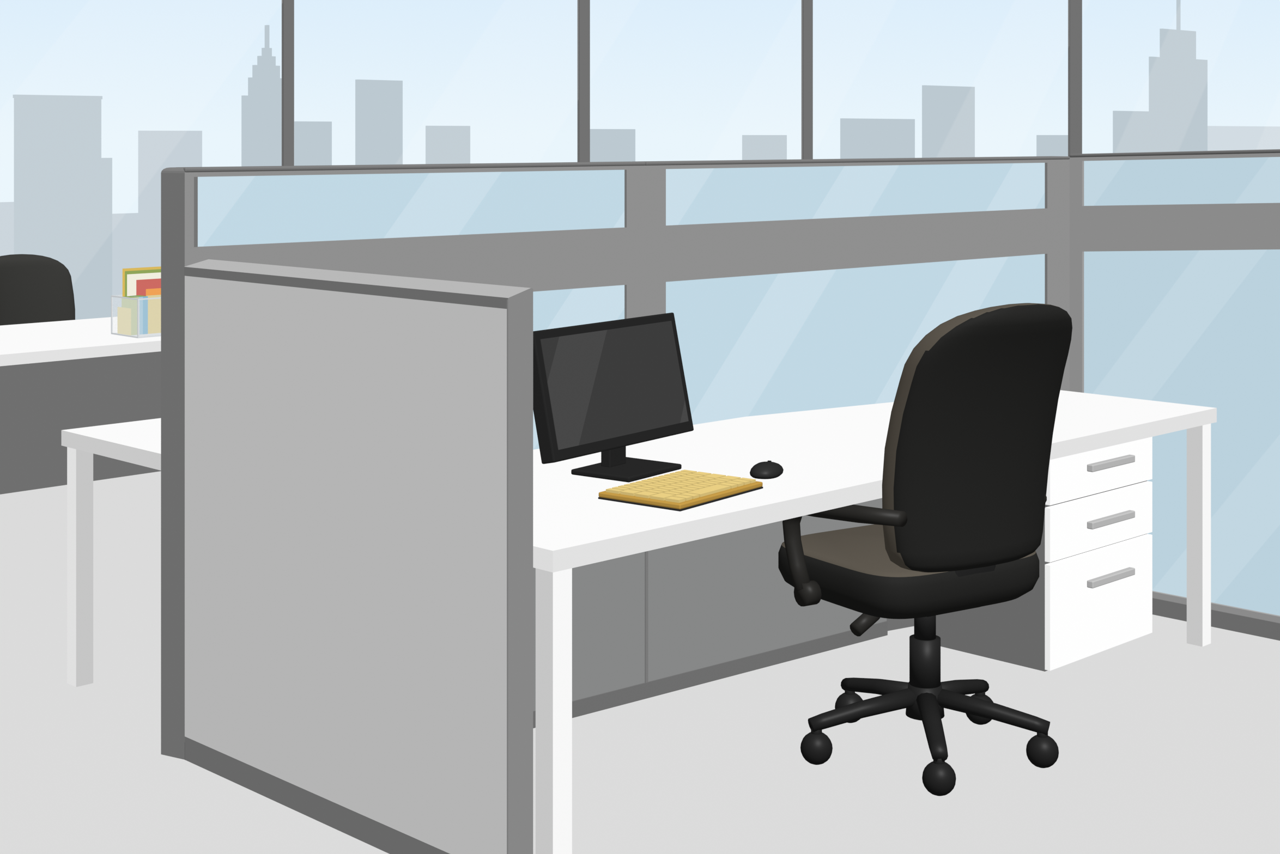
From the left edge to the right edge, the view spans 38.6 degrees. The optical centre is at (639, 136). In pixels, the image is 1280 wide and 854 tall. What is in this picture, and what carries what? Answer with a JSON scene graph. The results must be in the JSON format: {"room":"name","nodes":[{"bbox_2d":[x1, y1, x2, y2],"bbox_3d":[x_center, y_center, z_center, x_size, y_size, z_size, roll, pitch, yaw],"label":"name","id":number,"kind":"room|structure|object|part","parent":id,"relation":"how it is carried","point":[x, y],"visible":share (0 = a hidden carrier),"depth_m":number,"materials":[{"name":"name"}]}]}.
{"room":"open-plan office","nodes":[
{"label":"open-plan office","id":0,"kind":"room"},
{"bbox_2d":[0,471,1279,853],"bbox_3d":[4.505,1.660,8.902,28.400,0.120,14.400,0,0,-45],"label":"floor","id":1,"kind":"structure","parent":0,"point":[1166,744],"depth_m":4.72,"materials":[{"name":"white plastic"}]},
{"bbox_2d":[0,254,75,325],"bbox_3d":[-2.943,1.100,9.035,0.652,1.000,0.703,0,0,-45],"label":"office chair","id":2,"kind":"object","parent":1,"relation":"on","point":[34,289],"visible":0.2,"depth_m":9.24,"materials":[{"name":"black fabric"}]},
{"bbox_2d":[0,316,160,494],"bbox_3d":[-2.605,1.230,7.833,4.200,0.740,1.060,0,0,-45],"label":"office desk","id":3,"kind":"object","parent":1,"relation":"on","point":[55,377],"visible":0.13,"depth_m":7.42,"materials":[{"name":"white laminate"}]},
{"bbox_2d":[111,266,160,338],"bbox_3d":[-2.110,0.719,7.952,0.301,0.283,0.231,0,0,-45],"label":"file organizer","id":4,"kind":"object","parent":3,"relation":"on","point":[139,316],"visible":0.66,"depth_m":7.92,"materials":[{"name":"clear plastic"}]},
{"bbox_2d":[111,294,160,338],"bbox_3d":[-2.110,0.776,7.952,0.301,0.168,0.231,0,0,-45],"label":"acrylic tray","id":5,"kind":"object","parent":4,"relation":"on","point":[139,316],"depth_m":7.88,"materials":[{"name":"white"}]},
{"bbox_2d":[134,295,147,334],"bbox_3d":[-2.164,0.774,7.916,0.024,0.163,0.075,0,0,-45],"label":"book","id":6,"kind":"object","parent":4,"relation":"on","point":[143,304],"depth_m":7.88,"materials":[{"name":"blue paper"}]},
{"bbox_2d":[61,418,160,687],"bbox_3d":[-0.888,1.230,5.705,1.660,0.740,0.610,0,0,-45],"label":"office desk","id":7,"kind":"object","parent":1,"relation":"on","point":[138,443],"visible":0.24,"depth_m":5.31,"materials":[{"name":"white laminate"}]},
{"bbox_3d":[-1.637,1.252,5.337,0.054,0.695,0.054,0,0,-45],"label":"leg","id":8,"kind":"part","parent":7,"relation":"part of","materials":[{"name":"white metal"}]},
{"bbox_2d":[184,259,532,853],"bbox_3d":[-0.696,0.959,4.253,0.069,1.282,1.272,0,0,-45],"label":"wall","id":9,"kind":"structure","parent":1,"relation":"on","point":[358,447],"depth_m":4.12,"materials":[{"name":"grey fabric"}]},
{"bbox_2d":[160,156,1069,760],"bbox_3d":[0.121,0.835,5.536,3.169,1.530,0.101,0,0,-32],"label":"wall","id":10,"kind":"structure","parent":1,"relation":"on","point":[788,285],"depth_m":5.52,"materials":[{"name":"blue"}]},
{"bbox_2d":[532,390,1216,853],"bbox_3d":[0.482,1.230,5.122,2.824,0.740,0.966,0,0,-45],"label":"office desk","id":11,"kind":"object","parent":1,"relation":"on","point":[632,603],"visible":0.57,"depth_m":5.15,"materials":[{"name":"white laminate"}]},
{"bbox_3d":[-0.180,1.252,3.822,0.054,0.695,0.054,0,0,-45],"label":"leg","id":12,"kind":"part","parent":11,"relation":"part of","materials":[{"name":"white metal"}]},
{"bbox_2d":[532,312,693,482],"bbox_3d":[-0.038,0.669,4.676,0.196,0.382,0.600,0,0,36],"label":"computer monitor","id":13,"kind":"object","parent":11,"relation":"on","point":[606,388],"visible":0.94,"depth_m":4.65,"materials":[{"name":"black plastic"}]},
{"bbox_2d":[598,469,762,511],"bbox_3d":[0.101,0.849,4.390,0.240,0.022,0.345,0,0,37],"label":"keyboard","id":14,"kind":"object","parent":11,"relation":"on","point":[684,490],"visible":1,"depth_m":4.33,"materials":[{"name":"yellow plastic"}]},
{"bbox_3d":[-0.010,1.252,5.184,2.087,0.695,0.026,0,0,-40],"label":"modesty panel","id":15,"kind":"part","parent":11,"relation":"part of","materials":[{"name":"grey"}]},
{"bbox_2d":[749,460,783,479],"bbox_3d":[0.322,0.843,4.632,0.080,0.033,0.132,0,0,17],"label":"computer mouse","id":16,"kind":"object","parent":11,"relation":"on","point":[769,469],"visible":1,"depth_m":4.59,"materials":[{"name":"black plastic"}]},
{"bbox_3d":[1.762,1.252,5.755,0.054,0.695,0.054,0,0,-45],"label":"leg","id":17,"kind":"part","parent":11,"relation":"part of","materials":[{"name":"white metal"}]},
{"bbox_2d":[778,302,1072,796],"bbox_3d":[0.741,1.003,4.693,0.685,1.194,0.747,0,0,-33],"label":"office chair","id":18,"kind":"object","parent":1,"relation":"on","point":[958,526],"visible":0.99,"depth_m":4.46,"materials":[{"name":"black fabric"}]},
{"bbox_3d":[0.503,1.045,4.531,0.109,0.284,0.382,0,0,-33],"label":"armrest","id":19,"kind":"part","parent":18,"relation":"part of","materials":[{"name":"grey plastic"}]},
{"bbox_2d":[778,524,1039,619],"bbox_3d":[0.697,1.129,4.757,0.570,0.128,0.520,0,0,-33],"label":"seat cushion","id":20,"kind":"object","parent":18,"relation":"on","point":[852,569],"depth_m":4.55,"materials":[{"name":"black fabric"}]},
{"bbox_3d":[0.870,0.734,4.489,0.519,0.657,0.264,0,0,-33],"label":"backrest","id":21,"kind":"part","parent":18,"relation":"part of","materials":[{"name":"black fabric"}]},
{"bbox_3d":[0.964,1.045,4.826,0.158,0.284,0.386,0,0,-33],"label":"armrest","id":22,"kind":"part","parent":18,"relation":"part of","materials":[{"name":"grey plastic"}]},
{"bbox_2d":[936,437,1152,671],"bbox_3d":[1.273,1.260,5.810,0.595,0.680,0.499,0,0,-45],"label":"base cabinet","id":23,"kind":"object","parent":1,"relation":"on","point":[1092,593],"visible":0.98,"depth_m":5.60,"materials":[{"name":"white"}]},
{"bbox_3d":[1.427,1.437,5.655,0.595,0.314,0.018,0,0,-45],"label":"drawer","id":24,"kind":"part","parent":23,"relation":"part of","materials":[{"name":"white"}]},
{"bbox_3d":[1.427,1.190,5.655,0.595,0.161,0.018,0,0,-45],"label":"drawer","id":25,"kind":"part","parent":23,"relation":"part of","materials":[{"name":"white"}]},
{"bbox_3d":[1.427,1.012,5.655,0.595,0.177,0.018,0,0,-45],"label":"drawer","id":26,"kind":"part","parent":23,"relation":"part of","materials":[{"name":"white"}]},
{"bbox_3d":[1.462,1.370,5.662,0.250,0.022,0.022,0,0,-45],"label":"drawer handle","id":27,"kind":"part","parent":23,"relation":"part of","materials":[{"name":"silver metal"}]},
{"bbox_3d":[1.462,1.190,5.662,0.250,0.022,0.022,0,0,-45],"label":"drawer handle","id":28,"kind":"part","parent":23,"relation":"part of","materials":[{"name":"silver metal"}]},
{"bbox_3d":[1.462,1.015,5.662,0.250,0.022,0.022,0,0,-45],"label":"drawer handle","id":29,"kind":"part","parent":23,"relation":"part of","materials":[{"name":"silver metal"}]},
{"bbox_2d":[1069,149,1279,640],"bbox_3d":[1.890,0.817,5.990,0.093,1.566,1.050,0,0,-45],"label":"wall","id":30,"kind":"structure","parent":1,"relation":"on","point":[1175,256],"depth_m":6.01,"materials":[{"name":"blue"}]},
{"label":"outside","id":31,"kind":"structure","parent":0,"visible":0},
{"bbox_2d":[0,0,1279,319],"bbox_3d":[46.675,6.633,292.020,318.555,69.934,20.500,0,0,-45],"label":"city skyline","id":32,"kind":"structure","parent":31,"point":[61,211],"depth_m":197.18},
{"bbox_3d":[-0.496,-0.200,13.942,28.400,3.600,0.200,0,0,-45],"label":"wall","id":33,"kind":"structure","parent":0,"visible":0},
{"bbox_2d":[281,0,288,166],"bbox_3d":[-3.496,-0.160,10.869,3.311,3.320,0.025,0,0,-45],"label":"window frame","id":34,"kind":"structure","parent":33,"relation":"in","point":[285,3],"depth_m":12.01,"materials":[{"name":"silver metal"}]},
{"bbox_2d":[288,0,584,165],"bbox_3d":[-1.375,-0.160,12.974,2.666,3.320,0.025,0,0,-45],"label":"window","id":35,"kind":"structure","parent":33,"relation":"in","point":[581,3],"depth_m":13.87,"materials":[{"name":"silver metal"}]},
{"bbox_2d":[584,0,808,162],"bbox_3d":[0.507,-0.160,14.842,2.639,3.320,0.025,0,0,-45],"label":"window","id":36,"kind":"structure","parent":33,"relation":"in","point":[804,2],"depth_m":15.72,"materials":[{"name":"silver metal"}]},
{"bbox_2d":[808,0,1076,159],"bbox_3d":[2.960,-0.160,17.277,4.273,3.320,0.025,0,0,-45],"label":"window","id":37,"kind":"structure","parent":33,"relation":"in","point":[1072,4],"depth_m":18.69,"materials":[{"name":"silver metal"}]},
{"bbox_2d":[1076,0,1082,154],"bbox_3d":[6.521,-0.160,20.811,5.761,3.320,0.025,0,0,-45],"label":"window","id":38,"kind":"structure","parent":33,"relation":"in","point":[1079,2],"depth_m":18.81,"materials":[{"name":"silver metal"}]}
]}

